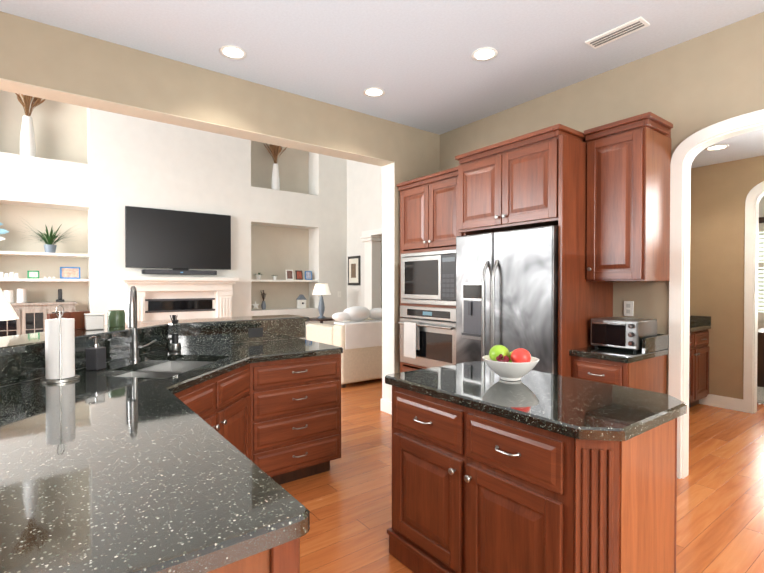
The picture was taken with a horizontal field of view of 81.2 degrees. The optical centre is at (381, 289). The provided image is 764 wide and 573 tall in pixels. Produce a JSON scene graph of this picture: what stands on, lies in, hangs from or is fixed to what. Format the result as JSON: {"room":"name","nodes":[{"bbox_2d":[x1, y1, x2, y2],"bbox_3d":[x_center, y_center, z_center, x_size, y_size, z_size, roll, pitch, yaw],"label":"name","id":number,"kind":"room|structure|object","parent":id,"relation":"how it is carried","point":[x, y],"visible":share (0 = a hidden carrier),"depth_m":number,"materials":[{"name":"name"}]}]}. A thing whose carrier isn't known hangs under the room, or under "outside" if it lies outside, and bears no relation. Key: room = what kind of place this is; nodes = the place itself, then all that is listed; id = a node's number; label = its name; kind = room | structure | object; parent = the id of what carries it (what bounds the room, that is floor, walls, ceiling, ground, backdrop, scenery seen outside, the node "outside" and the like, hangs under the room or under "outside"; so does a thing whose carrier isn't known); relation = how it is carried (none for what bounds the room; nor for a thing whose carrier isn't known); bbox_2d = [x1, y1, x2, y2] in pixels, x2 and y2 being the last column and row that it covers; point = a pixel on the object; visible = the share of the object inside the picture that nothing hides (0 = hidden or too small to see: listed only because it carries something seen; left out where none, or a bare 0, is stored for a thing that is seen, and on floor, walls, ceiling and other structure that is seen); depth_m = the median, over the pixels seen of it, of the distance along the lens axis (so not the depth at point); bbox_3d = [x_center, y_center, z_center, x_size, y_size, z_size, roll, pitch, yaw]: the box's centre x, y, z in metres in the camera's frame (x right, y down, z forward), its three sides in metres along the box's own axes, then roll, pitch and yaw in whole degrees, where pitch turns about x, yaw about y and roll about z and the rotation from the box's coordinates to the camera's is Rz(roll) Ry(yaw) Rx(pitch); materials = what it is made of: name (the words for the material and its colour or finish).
{"room":"kitchen","nodes":[
{"label":"kitchen","id":0,"kind":"room"},
{"bbox_2d":[0,90,346,339],"bbox_3d":[-4.734,-1.487,6.374,9.910,5.600,0.520,0,1,-37],"label":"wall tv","id":1,"kind":"object","parent":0,"point":[87,175],"visible":0.54,"depth_m":6.89,"materials":[{"name":"white paint"}]},
{"bbox_2d":[0,223,8,240],"bbox_3d":[-5.221,-0.719,5.939,0.400,0.422,0.100,0,1,-37],"label":"fish","id":2,"kind":"object","parent":1,"relation":"on","point":[3,231],"visible":1,"depth_m":6.01,"materials":[{"name":"white ceramic"}]},
{"bbox_2d":[0,272,54,278],"bbox_3d":[-4.909,-0.193,6.137,0.668,0.086,0.050,0,1,-37],"label":"word sign","id":3,"kind":"object","parent":1,"relation":"on","point":[7,275],"visible":0.94,"depth_m":6.04,"materials":[{"name":"white ceramic"}]},
{"bbox_2d":[15,93,45,156],"bbox_3d":[-4.898,-2.338,6.163,0.414,1.062,0.441,0,1,-37],"label":"vase","id":4,"kind":"object","parent":1,"relation":"on","point":[27,142],"visible":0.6,"depth_m":6.12,"materials":[{"name":"white ceramic"}]},
{"bbox_2d":[27,271,38,278],"bbox_3d":[-4.845,-0.207,6.194,0.130,0.111,0.075,0,1,-37],"label":"photo frame","id":5,"kind":"object","parent":1,"relation":"on","point":[32,274],"visible":0.96,"depth_m":6.17,"materials":[{"name":"green wood"}]},
{"bbox_2d":[19,221,75,252],"bbox_3d":[-4.701,-0.763,6.305,0.808,0.499,0.306,0,1,-37],"label":"spider plant","id":6,"kind":"object","parent":1,"relation":"on","point":[49,247],"visible":0.98,"depth_m":6.28,"materials":[{"name":"green plant"}]},
{"bbox_2d":[60,267,79,278],"bbox_3d":[-4.510,-0.240,6.447,0.240,0.170,0.075,0,1,-37],"label":"photo frame","id":7,"kind":"object","parent":1,"relation":"on","point":[69,272],"visible":0.98,"depth_m":6.43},
{"bbox_2d":[125,206,230,269],"bbox_3d":[-3.220,-0.795,7.148,1.570,0.920,0.076,0,1,-37],"label":"tv","id":8,"kind":"object","parent":1,"relation":"attached to","point":[162,238],"visible":1,"depth_m":7.07,"materials":[{"name":"black plastic"}]},
{"bbox_2d":[142,269,216,274],"bbox_3d":[-3.223,-0.288,7.141,1.109,0.095,0.092,0,1,-37],"label":"soundbar","id":9,"kind":"object","parent":1,"relation":"attached to","point":[182,272],"visible":1,"depth_m":7.11,"materials":[{"name":"black plastic"}]},
{"bbox_2d":[256,273,260,279],"bbox_3d":[-2.266,-0.250,8.159,0.202,0.132,0.172,0,1,-37],"label":"plant","id":10,"kind":"object","parent":1,"relation":"on","point":[258,276],"visible":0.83,"depth_m":8.14,"materials":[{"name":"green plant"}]},
{"bbox_2d":[261,290,265,309],"bbox_3d":[-2.182,0.190,8.234,0.094,0.362,0.105,0,1,-37],"label":"vase","id":11,"kind":"object","parent":1,"relation":"on","point":[263,304],"visible":0.98,"depth_m":8.21,"materials":[{"name":"grey ceramic"}]},
{"bbox_2d":[264,143,286,189],"bbox_3d":[-1.981,-2.333,8.353,0.442,1.005,0.393,0,1,-37],"label":"vase","id":12,"kind":"object","parent":1,"relation":"on","point":[275,150],"visible":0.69,"depth_m":8.30,"materials":[{"name":"white ceramic"}]},
{"bbox_2d":[286,270,293,279],"bbox_3d":[-1.772,-0.282,8.513,0.150,0.190,0.075,0,1,-37],"label":"photo frame","id":13,"kind":"object","parent":1,"relation":"on","point":[289,275],"visible":1,"depth_m":8.50,"materials":[{"name":"white wood"}]},
{"bbox_2d":[295,270,302,279],"bbox_3d":[-1.613,-0.279,8.634,0.140,0.180,0.075,0,1,-37],"label":"photo frame","id":14,"kind":"object","parent":1,"relation":"on","point":[299,275],"visible":0.94,"depth_m":8.62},
{"bbox_2d":[296,294,306,308],"bbox_3d":[-1.569,0.231,8.682,0.170,0.270,0.130,0,1,-37],"label":"birdhouse","id":15,"kind":"object","parent":1,"relation":"on","point":[301,299],"visible":0.98,"depth_m":8.63,"materials":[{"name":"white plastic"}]},
{"bbox_2d":[305,271,311,279],"bbox_3d":[-1.453,-0.275,8.755,0.150,0.170,0.075,0,1,-37],"label":"photo frame","id":16,"kind":"object","parent":1,"relation":"on","point":[308,275],"visible":0.96,"depth_m":8.73,"materials":[{"name":"blue wood"}]},
{"bbox_2d":[0,11,439,414],"bbox_3d":[-2.790,-0.196,2.642,8.500,3.100,0.231,0,1,-37],"label":"wall","id":17,"kind":"structure","parent":0,"point":[44,61],"depth_m":3.64,"materials":[{"name":"beige paint"}]},
{"bbox_2d":[347,160,381,307],"bbox_3d":[0.318,-1.503,7.807,0.120,5.600,4.320,0,1,-37],"label":"wall","id":18,"kind":"structure","parent":0,"point":[364,196],"depth_m":8.66,"materials":[{"name":"white paint"}]},
{"bbox_2d":[348,256,359,284],"bbox_3d":[-0.558,-0.374,8.855,0.025,0.580,0.430,0,1,-37],"label":"framed picture","id":19,"kind":"object","parent":18,"relation":"attached to","point":[353,270],"visible":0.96,"depth_m":8.83},
{"bbox_2d":[0,0,763,167],"bbox_3d":[2.662,-1.611,2.044,16.500,0.458,7.700,0,1,-37],"label":"ceiling","id":20,"kind":"structure","parent":0,"point":[418,65],"depth_m":3.13,"materials":[{"name":"white paint"}]},
{"bbox_2d":[219,45,246,59],"bbox_3d":[-1.098,-1.749,3.289,0.196,0.006,0.196,0,1,-37],"label":"recessed light","id":21,"kind":"object","parent":20,"relation":"in","point":[233,52],"visible":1,"depth_m":3.29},
{"bbox_2d":[363,87,384,96],"bbox_3d":[-0.071,-1.757,3.970,0.196,0.006,0.196,0,1,-37],"label":"recessed light","id":22,"kind":"object","parent":20,"relation":"in","point":[373,92],"visible":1,"depth_m":3.98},
{"bbox_2d":[471,47,497,60],"bbox_3d":[0.762,-1.750,3.315,0.196,0.006,0.196,0,1,-37],"label":"recessed light","id":23,"kind":"object","parent":20,"relation":"in","point":[485,54],"visible":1,"depth_m":3.31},
{"bbox_2d":[585,16,649,48],"bbox_3d":[1.598,-1.742,3.038,0.140,0.015,0.370,0,1,-37],"label":"ceiling vent","id":24,"kind":"object","parent":20,"relation":"in","point":[623,30],"visible":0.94,"depth_m":3.01,"materials":[{"name":"white metal"}]},
{"bbox_2d":[705,144,728,150],"bbox_3d":[3.330,-1.412,4.431,0.196,0.006,0.196,0,1,-37],"label":"recessed light","id":25,"kind":"object","parent":20,"relation":"in","point":[717,147],"visible":0.96,"depth_m":4.43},
{"bbox_2d":[280,378,763,572],"bbox_3d":[0.011,1.352,5.589,16.500,0.060,16.500,0,1,-37],"label":"floor","id":26,"kind":"structure","parent":0,"point":[345,500],"depth_m":2.91,"materials":[{"name":"brown wood"}]},
{"bbox_2d":[0,301,76,336],"bbox_3d":[-4.853,0.747,6.233,0.960,1.135,0.400,0,1,-37],"label":"base cabinet","id":27,"kind":"object","parent":26,"relation":"on","point":[32,316],"visible":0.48,"depth_m":6.05,"materials":[{"name":"grey wood"}]},
{"bbox_2d":[3,290,13,302],"bbox_3d":[-5.089,0.094,6.073,0.108,0.170,0.108,1,1,41],"label":"canister","id":28,"kind":"object","parent":27,"relation":"on","point":[9,294],"depth_m":6.04,"materials":[{"name":"ceramic"}]},
{"bbox_2d":[17,289,26,302],"bbox_3d":[-4.977,0.084,6.157,0.108,0.190,0.108,1,1,41],"label":"canister","id":29,"kind":"object","parent":27,"relation":"on","point":[21,295],"depth_m":6.11,"materials":[{"name":"ceramic"}]},
{"bbox_2d":[56,289,64,301],"bbox_3d":[-4.640,0.084,6.424,0.100,0.183,0.100,0,1,-37],"label":"cordless phone","id":30,"kind":"object","parent":27,"relation":"on","point":[59,299],"visible":1,"depth_m":6.40,"materials":[{"name":"black plastic"}]},
{"bbox_2d":[0,314,342,572],"bbox_3d":[-0.755,0.811,1.979,2.525,1.100,3.790,0,1,-37],"label":"base cabinet","id":31,"kind":"object","parent":26,"relation":"on","point":[105,470],"visible":0.98,"depth_m":1.35,"materials":[{"name":"stone"}]},
{"bbox_2d":[40,305,79,383],"bbox_3d":[-1.558,0.255,2.157,0.156,0.366,0.156,0,1,-37],"label":"paper towel holder","id":32,"kind":"object","parent":31,"relation":"on","point":[59,349],"visible":1,"depth_m":2.11,"materials":[{"name":"white paper"}]},
{"bbox_2d":[47,311,89,328],"bbox_3d":[-1.928,0.196,2.783,0.086,0.110,0.300,0,1,8],"label":"cutting board","id":33,"kind":"object","parent":31,"relation":"on","point":[78,317],"visible":0.27,"depth_m":2.83,"materials":[{"name":"brown wood"}]},
{"bbox_2d":[84,313,104,329],"bbox_3d":[-1.819,0.202,2.819,0.104,0.099,0.104,0,1,-37],"label":"canister","id":34,"kind":"object","parent":31,"relation":"on","point":[94,321],"visible":1,"depth_m":2.78,"materials":[{"name":"white ceramic"}]},
{"bbox_2d":[86,336,105,369],"bbox_3d":[-1.561,0.343,2.423,0.070,0.185,0.086,0,1,8],"label":"soap dispenser","id":35,"kind":"object","parent":31,"relation":"on","point":[95,356],"visible":0.98,"depth_m":2.40,"materials":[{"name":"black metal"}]},
{"bbox_2d":[107,310,124,326],"bbox_3d":[-1.792,0.194,3.007,0.104,0.110,0.104,0,1,-37],"label":"candle jar","id":36,"kind":"object","parent":31,"relation":"on","point":[115,318],"visible":1,"depth_m":2.97,"materials":[{"name":"green glass"}]},
{"bbox_2d":[127,286,156,359],"bbox_3d":[-1.455,0.205,2.703,0.180,0.455,0.221,0,1,-37],"label":"faucet","id":37,"kind":"object","parent":31,"relation":"on","point":[135,346],"visible":1,"depth_m":2.73,"materials":[{"name":"metal"}]},
{"bbox_2d":[114,361,212,377],"bbox_3d":[-1.232,0.586,2.579,0.454,0.218,0.724,0,1,8],"label":"double sink","id":38,"kind":"object","parent":31,"relation":"in","point":[167,369],"depth_m":2.83,"materials":[{"name":"metal"}]},
{"bbox_2d":[169,315,180,351],"bbox_3d":[-1.445,0.302,3.111,0.080,0.251,0.080,0,1,-37],"label":"dish brush","id":39,"kind":"object","parent":31,"relation":"on","point":[174,345],"visible":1,"depth_m":3.09,"materials":[{"name":"metal"}]},
{"bbox_2d":[119,277,238,321],"bbox_3d":[-3.166,0.555,7.082,1.720,1.500,0.270,0,1,-37],"label":"fireplace","id":40,"kind":"object","parent":26,"relation":"on","point":[161,298],"visible":0.52,"depth_m":7.08,"materials":[{"name":"white wood"}]},
{"bbox_2d":[309,317,333,322],"bbox_3d":[-1.118,0.913,8.241,0.540,0.760,0.540,0,1,-37],"label":"side table","id":41,"kind":"object","parent":26,"relation":"on","point":[322,320],"visible":0.33,"depth_m":8.05,"materials":[{"name":"brown wood"}]},
{"bbox_2d":[312,284,330,318],"bbox_3d":[-1.118,0.212,8.233,0.340,0.638,0.340,0,1,-37],"label":"table lamp","id":42,"kind":"object","parent":41,"relation":"on","point":[321,289],"visible":0.96,"depth_m":8.15,"materials":[{"name":"white fabric"}]},
{"bbox_2d":[306,317,381,387],"bbox_3d":[-0.156,0.858,6.815,1.722,0.900,1.032,0,1,-37],"label":"sofa","id":43,"kind":"object","parent":26,"relation":"on","point":[359,343],"visible":0.4,"depth_m":6.11,"materials":[{"name":"fabric"}]},
{"bbox_2d":[332,306,381,320],"bbox_3d":[0.026,0.345,6.485,1.742,0.235,0.227,0,1,-37],"label":"throw pillows","id":44,"kind":"object","parent":43,"relation":"on","point":[357,313],"visible":0.62,"depth_m":6.12,"materials":[{"name":"white fabric"}]},
{"bbox_2d":[360,228,381,309],"bbox_3d":[0.540,0.101,7.529,0.340,2.400,2.740,0,1,-37],"label":"column","id":45,"kind":"structure","parent":26,"relation":"on","point":[372,240],"depth_m":8.38,"materials":[{"name":"white paint"}]},
{"bbox_2d":[397,167,472,371],"bbox_3d":[0.693,0.113,4.524,0.672,2.440,0.920,0,1,-37],"label":"tall cabinet","id":46,"kind":"object","parent":26,"relation":"on","point":[428,213],"visible":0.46,"depth_m":4.34,"materials":[{"name":"brown wood"}]},
{"bbox_2d":[398,305,455,367],"bbox_3d":[0.653,0.464,4.497,0.659,0.590,0.850,0,1,-37],"label":"wall oven","id":47,"kind":"object","parent":46,"relation":"in","point":[437,336],"visible":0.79,"depth_m":4.28,"materials":[{"name":"metal"}]},
{"bbox_2d":[404,322,418,358],"bbox_3d":[0.295,0.501,4.447,0.051,0.346,0.180,0,1,-37],"label":"dish towel","id":48,"kind":"object","parent":47,"relation":"hanging from","point":[411,338],"visible":0.97,"depth_m":4.42,"materials":[{"name":"white fabric"}]},
{"bbox_2d":[401,249,455,305],"bbox_3d":[0.663,-0.114,4.499,0.553,0.515,0.850,0,1,-37],"label":"built-in microwave","id":49,"kind":"object","parent":46,"relation":"in","point":[429,278],"visible":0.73,"depth_m":4.31,"materials":[{"name":"metal"}]},
{"bbox_2d":[456,225,557,374],"bbox_3d":[1.190,0.443,3.693,0.829,1.800,0.930,0,1,-37],"label":"refrigerator","id":50,"kind":"object","parent":26,"relation":"on","point":[507,289],"visible":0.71,"depth_m":3.40,"materials":[{"name":"metal"}]},
{"bbox_2d":[455,124,612,376],"bbox_3d":[1.235,0.092,3.726,0.768,2.500,1.003,0,1,-37],"label":"tall cabinet","id":51,"kind":"object","parent":26,"relation":"on","point":[537,178],"visible":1,"depth_m":3.29,"materials":[{"name":"brown wood"}]},
{"bbox_2d":[385,361,686,572],"bbox_3d":[0.631,0.901,2.047,0.748,0.920,1.153,0,1,-37],"label":"kitchen island","id":52,"kind":"object","parent":26,"relation":"on","point":[531,471],"visible":1,"depth_m":1.71,"materials":[{"name":"brown wood"}]},
{"bbox_2d":[482,345,538,380],"bbox_3d":[0.629,0.356,2.186,0.270,0.161,0.270,0,1,-37],"label":"fruit bowl","id":53,"kind":"object","parent":52,"relation":"on","point":[502,362],"visible":1,"depth_m":2.12,"materials":[{"name":"white ceramic"}]},
{"bbox_2d":[569,334,668,393],"bbox_3d":[1.699,0.838,3.201,0.670,1.020,0.403,0,1,-37],"label":"base cabinet","id":54,"kind":"object","parent":26,"relation":"on","point":[644,367],"visible":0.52,"depth_m":3.05,"materials":[{"name":"brown wood"}]},
{"bbox_2d":[591,317,656,351],"bbox_3d":[1.745,0.319,3.234,0.356,0.215,0.330,0,1,-37],"label":"toaster oven","id":55,"kind":"object","parent":54,"relation":"on","point":[629,333],"visible":0.94,"depth_m":3.13,"materials":[{"name":"silver metal"}]},
{"bbox_2d":[689,315,710,407],"bbox_3d":[3.203,0.817,5.077,0.905,1.020,0.690,0,1,-37],"label":"base cabinet","id":56,"kind":"object","parent":26,"relation":"on","point":[700,326],"visible":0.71,"depth_m":4.94,"materials":[{"name":"brown wood"}]},
{"bbox_2d":[757,386,763,403],"bbox_3d":[5.678,1.322,5.043,1.990,0.010,3.000,0,1,-37],"label":"dining rug","id":57,"kind":"object","parent":26,"relation":"on","point":[760,395],"visible":0.15,"depth_m":5.52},
{"bbox_2d":[757,328,763,386],"bbox_3d":[5.801,0.942,5.507,0.750,0.738,1.900,0,1,-37],"label":"dining table","id":58,"kind":"object","parent":57,"relation":"on","point":[760,367],"visible":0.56,"depth_m":5.98,"materials":[{"name":"brown wood"}]},
{"bbox_3d":[-3.022,1.017,3.295,0.600,0.660,0.600,0,1,-37],"label":"side table","id":59,"kind":"object","parent":26,"relation":"on","visible":0},
{"bbox_2d":[0,288,18,320],"bbox_3d":[-3.022,0.336,3.288,0.540,0.698,0.540,0,1,-37],"label":"table lamp","id":60,"kind":"object","parent":59,"relation":"on","point":[7,312],"visible":1,"depth_m":3.32,"materials":[{"name":"white fabric"}]},
{"bbox_2d":[440,12,763,393],"bbox_3d":[2.901,-0.192,2.241,0.100,3.100,7.700,0,1,-37],"label":"wall","id":61,"kind":"structure","parent":0,"point":[687,89],"depth_m":3.29,"materials":[{"name":"beige paint"}]},
{"bbox_2d":[624,301,632,315],"bbox_3d":[1.914,0.148,3.460,0.008,0.115,0.070,0,1,-37],"label":"outlet","id":62,"kind":"object","parent":61,"relation":"attached to","point":[628,308],"visible":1,"depth_m":3.46,"materials":[{"name":"white plastic"}]},
{"bbox_2d":[584,112,672,280],"bbox_3d":[1.795,-0.612,3.225,0.468,1.100,0.452,0,1,-37],"label":"upper cabinet","id":63,"kind":"object","parent":61,"relation":"attached to","point":[628,203],"visible":1,"depth_m":3.09,"materials":[{"name":"brown wood"}]},
{"bbox_2d":[668,109,763,478],"bbox_3d":[3.668,0.128,1.212,0.120,2.483,5.128,0,1,-37],"label":"trim","id":64,"kind":"structure","parent":61,"relation":"attached to","point":[688,150],"depth_m":3.17,"materials":[{"name":"white paint"}]},
{"bbox_2d":[690,155,763,398],"bbox_3d":[5.259,-0.202,3.200,0.120,3.100,6.390,0,1,-37],"label":"wall","id":65,"kind":"structure","parent":0,"point":[720,192],"depth_m":4.98,"materials":[{"name":"beige paint"}]},
{"bbox_2d":[699,181,763,412],"bbox_3d":[5.279,0.085,3.143,0.120,2.528,6.270,0,1,-37],"label":"trim","id":66,"kind":"structure","parent":65,"relation":"attached to","point":[747,403],"depth_m":4.80,"materials":[{"name":"white paint"}]},
{"bbox_2d":[758,196,763,328],"bbox_3d":[7.403,-0.228,5.589,0.120,3.100,7.620,0,1,-37],"label":"wall","id":67,"kind":"structure","parent":0,"point":[761,214],"depth_m":7.17,"materials":[{"name":"beige paint"}]},
{"bbox_2d":[758,223,763,321],"bbox_3d":[6.959,-0.263,6.024,0.061,1.580,3.190,0,1,-37],"label":"window shutters","id":68,"kind":"object","parent":67,"relation":"attached to","point":[761,276],"depth_m":7.17,"materials":[{"name":"white wood"}]},
{"bbox_2d":[759,217,763,222],"bbox_3d":[6.943,-1.098,6.003,0.097,0.090,3.290,0,1,-37],"label":"window valance","id":69,"kind":"object","parent":67,"relation":"attached to","point":[761,219],"depth_m":7.11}
]}

